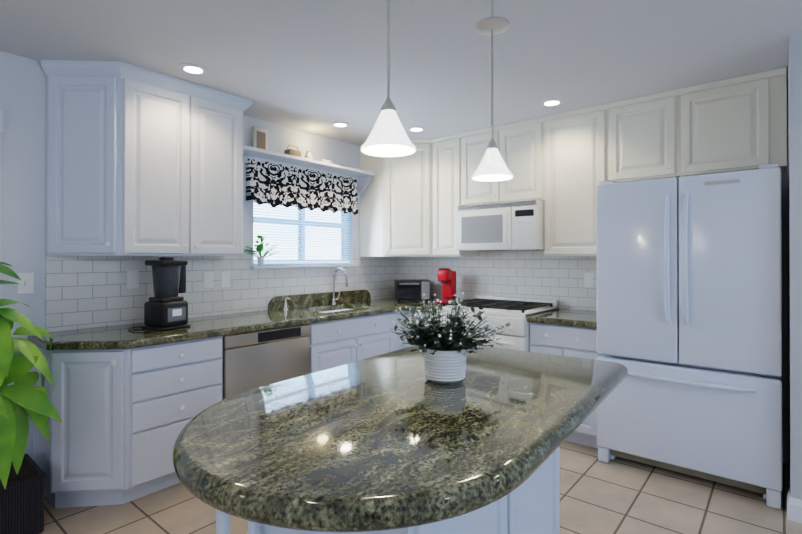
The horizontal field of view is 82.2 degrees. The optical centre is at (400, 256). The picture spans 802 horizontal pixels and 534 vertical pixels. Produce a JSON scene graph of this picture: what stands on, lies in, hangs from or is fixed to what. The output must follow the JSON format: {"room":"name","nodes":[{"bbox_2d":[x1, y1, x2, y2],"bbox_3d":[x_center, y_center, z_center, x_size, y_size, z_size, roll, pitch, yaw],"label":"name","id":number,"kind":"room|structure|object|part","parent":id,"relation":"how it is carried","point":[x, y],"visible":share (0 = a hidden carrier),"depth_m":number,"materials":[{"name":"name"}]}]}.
{"room":"kitchen","nodes":[
{"label":"kitchen","id":0,"kind":"room"},
{"bbox_2d":[0,51,359,458],"bbox_3d":[-2.100,0.107,2.596,0.140,2.400,6.540,0,0,40],"label":"wall","id":1,"kind":"structure","parent":0,"point":[23,159],"depth_m":2.55,"materials":[{"name":"white paint"}]},
{"bbox_2d":[0,110,2,261],"bbox_3d":[-2.446,0.264,2.037,0.038,2.080,1.038,0,0,40],"label":"door frame","id":2,"kind":"structure","parent":1,"relation":"attached to","point":[1,121],"depth_m":2.44,"materials":[{"name":"white"}]},
{"bbox_2d":[17,273,33,293],"bbox_3d":[-2.058,0.150,2.523,0.016,0.116,0.072,0,0,40],"label":"switch plate","id":3,"kind":"object","parent":1,"relation":"attached to","point":[25,285],"visible":0.96,"depth_m":2.52,"materials":[{"name":"white plastic"}]},
{"bbox_2d":[41,60,252,255],"bbox_3d":[-1.533,-0.546,2.897,0.349,1.089,1.128,0,0,40],"label":"upper cabinet","id":4,"kind":"object","parent":1,"relation":"attached to","point":[140,161],"visible":0.98,"depth_m":2.68,"materials":[{"name":"white wood"}]},
{"bbox_3d":[-1.801,-0.516,2.601,0.284,1.001,0.261,0,0,40],"label":"door","id":5,"kind":"part","parent":4,"relation":"part of","materials":[{"name":"white wood"}]},
{"bbox_3d":[-1.533,-1.054,2.900,0.348,0.074,1.128,0,0,40],"label":"crown","id":6,"kind":"part","parent":4,"relation":"part of","materials":[{"name":"white wood"}]},
{"bbox_3d":[-1.473,-0.065,2.752,0.074,0.032,0.517,0,0,40],"label":"knob","id":7,"kind":"part","parent":4,"relation":"part of","materials":[{"name":"white wood"}]},
{"bbox_3d":[-1.342,-0.514,2.911,0.020,1.001,0.750,0,0,40],"label":"door","id":8,"kind":"part","parent":4,"relation":"part of","materials":[{"name":"white wood"}]},
{"bbox_2d":[45,252,395,331],"bbox_3d":[-1.028,0.209,3.776,0.006,0.454,3.064,0,0,40],"label":"backsplash","id":9,"kind":"structure","parent":1,"relation":"attached to","point":[83,292],"depth_m":3.23,"materials":[{"name":"white tile"}]},
{"bbox_2d":[127,270,138,288],"bbox_3d":[-1.713,0.148,2.938,0.008,0.116,0.072,0,0,40],"label":"electrical outlet","id":10,"kind":"object","parent":9,"relation":"attached to","point":[132,278],"visible":1,"depth_m":2.94,"materials":[{"name":"white plastic"}]},
{"bbox_2d":[204,272,212,288],"bbox_3d":[-1.391,0.175,3.327,0.008,0.116,0.072,0,0,40],"label":"electrical outlet","id":11,"kind":"object","parent":9,"relation":"attached to","point":[208,279],"visible":1,"depth_m":3.32,"materials":[{"name":"white plastic"}]},
{"bbox_2d":[221,272,229,287],"bbox_3d":[-1.308,0.175,3.427,0.008,0.116,0.072,0,0,40],"label":"electrical outlet","id":12,"kind":"object","parent":9,"relation":"attached to","point":[225,279],"visible":1,"depth_m":3.42,"materials":[{"name":"white plastic"}]},
{"bbox_2d":[251,203,358,268],"bbox_3d":[-0.839,-0.308,4.054,0.177,0.816,1.140,0,0,40],"label":"window","id":13,"kind":"structure","parent":1,"relation":"in","point":[313,265],"depth_m":4.07,"materials":[{"name":"white"}]},
{"bbox_2d":[244,235,280,265],"bbox_3d":[-1.088,-0.046,3.610,0.113,0.245,0.388,0,0,40],"label":"herb pot","id":14,"kind":"object","parent":13,"relation":"on","point":[259,248],"visible":1,"depth_m":3.61,"materials":[{"name":"white"}]},
{"bbox_2d":[253,202,349,263],"bbox_3d":[-0.848,-0.325,4.061,0.040,0.780,1.068,0,0,40],"label":"window blind","id":15,"kind":"object","parent":13,"relation":"attached to","point":[288,262],"visible":0.54,"depth_m":4.01,"materials":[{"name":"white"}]},
{"bbox_2d":[243,145,374,194],"bbox_3d":[-0.787,-0.700,3.902,0.208,0.196,1.452,0,0,40],"label":"shelf","id":16,"kind":"object","parent":1,"relation":"attached to","point":[363,177],"visible":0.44,"depth_m":3.88,"materials":[{"name":"white wood"}]},
{"bbox_2d":[253,126,267,149],"bbox_3d":[-1.105,-0.901,3.543,0.081,0.157,0.123,0,0,40],"label":"decor","id":17,"kind":"object","parent":16,"relation":"on","point":[255,129],"depth_m":3.56,"materials":[{"name":"white wood"}]},
{"bbox_2d":[284,145,300,156],"bbox_3d":[-0.913,-0.859,3.768,0.080,0.081,0.159,0,0,40],"label":"decor","id":18,"kind":"object","parent":16,"relation":"on","point":[290,151],"depth_m":3.76,"materials":[{"name":"brown wood"}]},
{"bbox_2d":[246,159,357,215],"bbox_3d":[-0.800,-0.567,3.984,0.081,0.362,1.160,0,0,40],"label":"window valance","id":19,"kind":"object","parent":16,"relation":"hanging from","point":[273,185],"visible":1,"depth_m":3.88,"materials":[{"name":"black fabric"}]},
{"bbox_2d":[304,151,312,158],"bbox_3d":[-0.810,-0.851,3.899,0.081,0.063,0.085,0,0,40],"label":"decor","id":20,"kind":"object","parent":16,"relation":"on","point":[308,155],"depth_m":3.89,"materials":[{"name":"white ceramic"}]},
{"bbox_2d":[320,159,332,163],"bbox_3d":[-0.683,-0.831,4.053,0.081,0.024,0.138,0,0,40],"label":"decor","id":21,"kind":"object","parent":16,"relation":"on","point":[327,161],"depth_m":4.06,"materials":[{"name":"white"}]},
{"bbox_2d":[268,290,370,309],"bbox_3d":[-0.687,0.383,4.152,0.030,0.110,1.180,0,0,40],"label":"backsplash","id":22,"kind":"structure","parent":1,"relation":"attached to","point":[277,302],"depth_m":4.06,"materials":[{"name":"green stone"}]},
{"bbox_2d":[0,0,801,145],"bbox_3d":[0.375,-1.142,0.463,6.680,0.080,6.680,0,0,40],"label":"ceiling","id":23,"kind":"structure","parent":0,"point":[317,67],"depth_m":2.42,"materials":[{"name":"white paint"}]},
{"bbox_2d":[178,63,207,74],"bbox_3d":[-1.213,-1.089,2.685,0.160,0.006,0.160,0,0,40],"label":"recessed light","id":24,"kind":"object","parent":23,"relation":"in","point":[193,69],"visible":1,"depth_m":2.68,"materials":[{"name":"white"}]},
{"bbox_2d":[331,122,349,127],"bbox_3d":[-0.501,-1.084,3.797,0.160,0.006,0.160,0,0,40],"label":"recessed light","id":25,"kind":"object","parent":23,"relation":"in","point":[340,124],"visible":1,"depth_m":3.78,"materials":[{"name":"white plastic"}]},
{"bbox_2d":[360,0,415,156],"bbox_3d":[-0.038,-0.706,1.374,0.166,0.784,0.166,0,0,40],"label":"pendant light","id":26,"kind":"object","parent":23,"relation":"hanging from","point":[388,137],"visible":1,"depth_m":1.35,"materials":[{"name":"white glass"}]},
{"bbox_3d":[-0.038,-0.373,1.373,0.166,0.120,0.166,0,0,40],"label":"lamp shade","id":27,"kind":"part","parent":26,"relation":"part of","materials":[{"name":"white glass"}]},
{"bbox_3d":[-0.038,-0.764,1.374,0.108,0.666,0.108,0,0,40],"label":"stem","id":28,"kind":"part","parent":26,"relation":"part of","materials":[{"name":"silver metal"}]},
{"bbox_2d":[407,126,425,131],"bbox_3d":[0.132,-1.084,3.935,0.160,0.006,0.160,0,0,40],"label":"recessed light","id":29,"kind":"object","parent":23,"relation":"in","point":[416,129],"visible":1,"depth_m":3.93,"materials":[{"name":"white plastic"}]},
{"bbox_2d":[472,0,512,180],"bbox_3d":[0.370,-0.706,1.867,0.166,0.779,0.166,0,0,40],"label":"pendant light","id":30,"kind":"object","parent":23,"relation":"hanging from","point":[492,166],"visible":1,"depth_m":1.84,"materials":[{"name":"white glass"}]},
{"bbox_3d":[0.370,-0.376,1.866,0.166,0.120,0.166,0,0,40],"label":"lamp shade","id":31,"kind":"part","parent":30,"relation":"part of","materials":[{"name":"white glass"}]},
{"bbox_2d":[540,99,563,106],"bbox_3d":[1.069,-1.087,3.263,0.160,0.006,0.160,0,0,40],"label":"recessed light","id":32,"kind":"object","parent":23,"relation":"in","point":[550,102],"visible":1,"depth_m":3.25,"materials":[{"name":"white plastic"}]},
{"bbox_2d":[39,441,801,533],"bbox_3d":[0.375,1.327,0.453,6.680,0.060,6.680,0,0,40],"label":"floor","id":33,"kind":"structure","parent":0,"point":[617,495],"depth_m":2.37,"materials":[{"name":"tile"}]},
{"bbox_2d":[0,262,62,533],"bbox_3d":[-1.899,0.662,1.997,0.636,1.280,0.584,0,0,40],"label":"potted plant","id":34,"kind":"object","parent":33,"relation":"on","point":[22,473],"visible":1,"depth_m":2.06,"materials":[{"name":"green plant"}]},
{"bbox_2d":[33,350,123,507],"bbox_3d":[-1.726,0.891,2.462,0.598,0.828,0.265,0,0,40],"label":"base cabinet","id":35,"kind":"object","parent":33,"relation":"on","point":[84,466],"depth_m":2.34,"materials":[{"name":"white wood"}]},
{"bbox_2d":[28,298,446,373],"bbox_3d":[-0.664,0.458,3.420,1.014,0.045,3.142,0,0,40],"label":"countertop","id":36,"kind":"structure","parent":35,"relation":"on","point":[108,347],"depth_m":2.69,"materials":[{"name":"green stone"}]},
{"bbox_2d":[128,257,190,332],"bbox_3d":[-1.438,0.219,2.756,0.248,0.425,0.318,0,0,40],"label":"blender","id":37,"kind":"object","parent":36,"relation":"on","point":[166,307],"visible":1,"depth_m":2.73,"materials":[{"name":"black plastic"}]},
{"bbox_2d":[152,265,180,296],"bbox_3d":[-1.422,0.151,2.788,0.160,0.188,0.160,0,0,40],"label":"jar","id":38,"kind":"object","parent":37,"relation":"on","point":[166,278],"depth_m":2.73,"materials":[{"name":"grey"}]},
{"bbox_2d":[283,297,289,309],"bbox_3d":[-0.927,0.385,3.741,0.075,0.100,0.040,0,0,40],"label":"soap dispenser","id":39,"kind":"object","parent":36,"relation":"on","point":[285,305],"visible":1,"depth_m":3.74,"materials":[{"name":"white metal"}]},
{"bbox_2d":[331,267,347,304],"bbox_3d":[-0.533,0.269,4.138,0.210,0.336,0.107,0,0,40],"label":"faucet","id":40,"kind":"object","parent":36,"relation":"on","point":[334,300],"visible":1,"depth_m":4.15,"materials":[{"name":"silver metal"}]},
{"bbox_2d":[336,306,355,309],"bbox_3d":[-0.544,0.572,3.877,0.404,0.203,0.624,0,0,40],"label":"sink","id":41,"kind":"object","parent":36,"relation":"in","point":[337,307],"depth_m":4.17,"materials":[{"name":"silver metal"}]},
{"bbox_2d":[394,279,429,301],"bbox_3d":[0.108,0.336,4.484,0.330,0.205,0.264,0,0,-5],"label":"toaster oven","id":42,"kind":"object","parent":36,"relation":"on","point":[411,290],"visible":0.94,"depth_m":4.39,"materials":[{"name":"grey metal"}]},
{"bbox_3d":[0.076,0.326,4.381,0.159,0.145,0.159,0,0,40],"label":"door","id":43,"kind":"part","parent":42,"relation":"part of","materials":[{"name":"black glass"}]},
{"bbox_2d":[437,268,455,303],"bbox_3d":[0.426,0.276,4.283,0.120,0.325,0.170,0,0,40],"label":"coffee maker","id":44,"kind":"object","parent":36,"relation":"on","point":[446,277],"visible":0.88,"depth_m":4.25,"materials":[{"name":"red plastic"}]},
{"bbox_2d":[124,350,222,503],"bbox_3d":[-1.466,0.892,2.760,0.618,0.828,0.525,0,0,40],"label":"base cabinet","id":45,"kind":"object","parent":33,"relation":"on","point":[127,404],"depth_m":2.49,"materials":[{"name":"white wood"}]},
{"bbox_2d":[223,324,309,399],"bbox_3d":[-1.082,0.895,3.206,0.606,0.825,0.646,0,0,40],"label":"dishwasher","id":46,"kind":"object","parent":33,"relation":"on","point":[253,360],"visible":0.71,"depth_m":2.97,"materials":[{"name":"silver metal"}]},
{"bbox_3d":[-0.890,0.899,3.047,0.106,0.815,0.640,0,0,40],"label":"panel","id":47,"kind":"part","parent":46,"relation":"part of","materials":[{"name":"black plastic"}]},
{"bbox_2d":[310,322,403,372],"bbox_3d":[-0.538,0.897,3.882,0.618,0.828,1.083,0,0,40],"label":"base cabinet","id":48,"kind":"object","parent":33,"relation":"on","point":[327,351],"depth_m":3.59,"materials":[{"name":"white wood"}]},
{"bbox_2d":[216,457,559,533],"bbox_3d":[0.033,0.880,1.489,0.602,0.843,1.373,0,0,37],"label":"kitchen island","id":49,"kind":"object","parent":33,"relation":"on","point":[537,512],"depth_m":1.65,"materials":[{"name":"white wood"}]},
{"bbox_2d":[172,345,627,533],"bbox_3d":[0.081,0.429,1.410,0.874,0.056,1.466,0,0,37],"label":"island countertop","id":50,"kind":"structure","parent":49,"relation":"on","point":[372,445],"depth_m":1.03,"materials":[{"name":"green stone"}]},
{"bbox_2d":[387,292,509,383],"bbox_3d":[0.145,0.257,1.508,0.375,0.288,0.383,0,0,40],"label":"potted plant","id":51,"kind":"object","parent":50,"relation":"on","point":[445,346],"visible":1,"depth_m":1.44,"materials":[{"name":"white"}]},
{"bbox_3d":[0.142,0.348,1.493,0.143,0.106,0.143,0,0,40],"label":"pot","id":52,"kind":"part","parent":51,"relation":"part of","materials":[{"name":"white ceramic"}]},
{"bbox_3d":[0.130,0.829,1.626,0.555,0.717,1.037,0,0,37],"label":"door","id":53,"kind":"part","parent":49,"relation":"part of","materials":[{"name":"white wood"}]},
{"bbox_2d":[404,314,436,347],"bbox_3d":[0.398,0.899,4.185,0.358,0.828,0.618,0,0,40],"label":"base cabinet","id":54,"kind":"object","parent":33,"relation":"on","point":[406,329],"depth_m":4.09,"materials":[{"name":"white wood"}]},
{"bbox_2d":[437,295,558,350],"bbox_3d":[0.784,0.836,3.773,0.756,0.949,0.742,0,0,40],"label":"range","id":55,"kind":"object","parent":33,"relation":"on","point":[515,312],"visible":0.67,"depth_m":3.48,"materials":[{"name":"white metal"}]},
{"bbox_3d":[0.571,0.520,3.517,0.595,0.041,0.032,0,0,40],"label":"knob","id":56,"kind":"part","parent":55,"relation":"part of","materials":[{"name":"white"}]},
{"bbox_2d":[530,322,600,448],"bbox_3d":[1.317,0.895,3.425,0.500,0.828,0.618,0,0,40],"label":"base cabinet","id":57,"kind":"object","parent":33,"relation":"on","point":[571,341],"depth_m":3.17,"materials":[{"name":"white wood"}]},
{"bbox_2d":[528,310,596,329],"bbox_3d":[1.308,0.458,3.414,0.498,0.045,0.637,0,0,40],"label":"countertop","id":58,"kind":"structure","parent":57,"relation":"on","point":[587,320],"depth_m":3.25,"materials":[{"name":"green stone"}]},
{"bbox_2d":[596,163,781,508],"bbox_3d":[1.799,0.412,2.889,0.913,1.789,0.776,0,0,40],"label":"fridge","id":59,"kind":"object","parent":33,"relation":"on","point":[689,303],"visible":0.98,"depth_m":2.59,"materials":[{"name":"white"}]},
{"bbox_3d":[1.579,0.181,2.624,0.705,1.077,0.085,0,0,40],"label":"handle","id":60,"kind":"part","parent":59,"relation":"part of","materials":[{"name":"white metal"}]},
{"bbox_2d":[430,83,788,463],"bbox_3d":[2.460,0.108,2.978,6.400,2.400,0.140,0,0,40],"label":"wall","id":61,"kind":"structure","parent":0,"point":[784,265],"depth_m":2.91,"materials":[{"name":"white paint"}]},
{"bbox_2d":[358,139,429,256],"bbox_3d":[0.041,-0.539,4.526,0.698,1.088,0.558,0,0,40],"label":"upper cabinet","id":62,"kind":"object","parent":61,"relation":"attached to","point":[371,197],"depth_m":4.35,"materials":[{"name":"beige wood"}]},
{"bbox_3d":[1.006,-1.070,3.712,3.226,0.035,0.586,0,0,40],"label":"crown","id":63,"kind":"part","parent":62,"relation":"part of","materials":[{"name":"beige wood"}]},
{"bbox_2d":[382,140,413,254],"bbox_3d":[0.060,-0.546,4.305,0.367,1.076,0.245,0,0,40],"label":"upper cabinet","id":64,"kind":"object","parent":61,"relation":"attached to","point":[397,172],"depth_m":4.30,"materials":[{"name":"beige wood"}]},
{"bbox_2d":[430,133,477,256],"bbox_3d":[0.505,-0.540,4.294,0.311,1.088,0.323,0,0,40],"label":"upper cabinet","id":65,"kind":"object","parent":61,"relation":"attached to","point":[446,151],"depth_m":4.18,"materials":[{"name":"beige wood"}]},
{"bbox_2d":[396,250,596,310],"bbox_3d":[0.830,0.191,4.230,2.278,0.494,0.006,0,0,40],"label":"backsplash","id":66,"kind":"structure","parent":61,"relation":"attached to","point":[538,274],"depth_m":4.08,"materials":[{"name":"white tile"}]},
{"bbox_2d":[584,273,593,286],"bbox_3d":[1.499,0.191,3.667,0.072,0.116,0.008,0,0,40],"label":"electrical outlet","id":67,"kind":"object","parent":66,"relation":"attached to","point":[588,279],"visible":1,"depth_m":3.67,"materials":[{"name":"white plastic"}]},
{"bbox_2d":[462,116,545,205],"bbox_3d":[0.918,-0.762,3.953,0.759,0.647,0.323,0,0,40],"label":"upper cabinet","id":68,"kind":"object","parent":61,"relation":"attached to","point":[521,145],"depth_m":3.76,"materials":[{"name":"beige wood"}]},
{"bbox_2d":[456,199,543,250],"bbox_3d":[0.879,-0.243,3.905,0.748,0.386,0.437,0,0,40],"label":"microwave","id":69,"kind":"object","parent":68,"relation":"attached to","point":[512,226],"visible":1,"depth_m":3.73,"materials":[{"name":"white"}]},
{"bbox_3d":[0.670,-0.223,3.840,0.389,0.226,0.001,0,0,40],"label":"panel","id":70,"kind":"part","parent":69,"relation":"part of","materials":[{"name":"grey glass"}]},
{"bbox_3d":[0.968,-0.184,3.592,0.132,0.186,0.002,0,0,40],"label":"handle","id":71,"kind":"part","parent":69,"relation":"part of","materials":[{"name":"white plastic"}]},
{"bbox_2d":[544,103,609,255],"bbox_3d":[1.392,-0.544,3.561,0.470,1.088,0.323,0,0,40],"label":"upper cabinet","id":72,"kind":"object","parent":61,"relation":"attached to","point":[562,165],"depth_m":3.43,"materials":[{"name":"beige wood"}]},
{"bbox_2d":[610,67,786,182],"bbox_3d":[1.953,-0.808,3.098,0.985,0.564,0.323,0,0,40],"label":"upper cabinet","id":73,"kind":"object","parent":61,"relation":"attached to","point":[739,123],"depth_m":2.92,"materials":[{"name":"beige wood"}]},
{"bbox_2d":[787,33,801,499],"bbox_3d":[2.229,0.107,2.558,0.110,2.400,0.800,0,0,40],"label":"wall","id":74,"kind":"structure","parent":0,"point":[794,92],"depth_m":2.27,"materials":[{"name":"grey paint"}]},
{"bbox_2d":[787,489,801,522],"bbox_3d":[2.225,1.251,2.547,0.138,0.109,0.814,0,0,40],"label":"baseboard","id":75,"kind":"structure","parent":74,"relation":"attached to","point":[794,509],"depth_m":2.26,"materials":[{"name":"white wood"}]}
]}

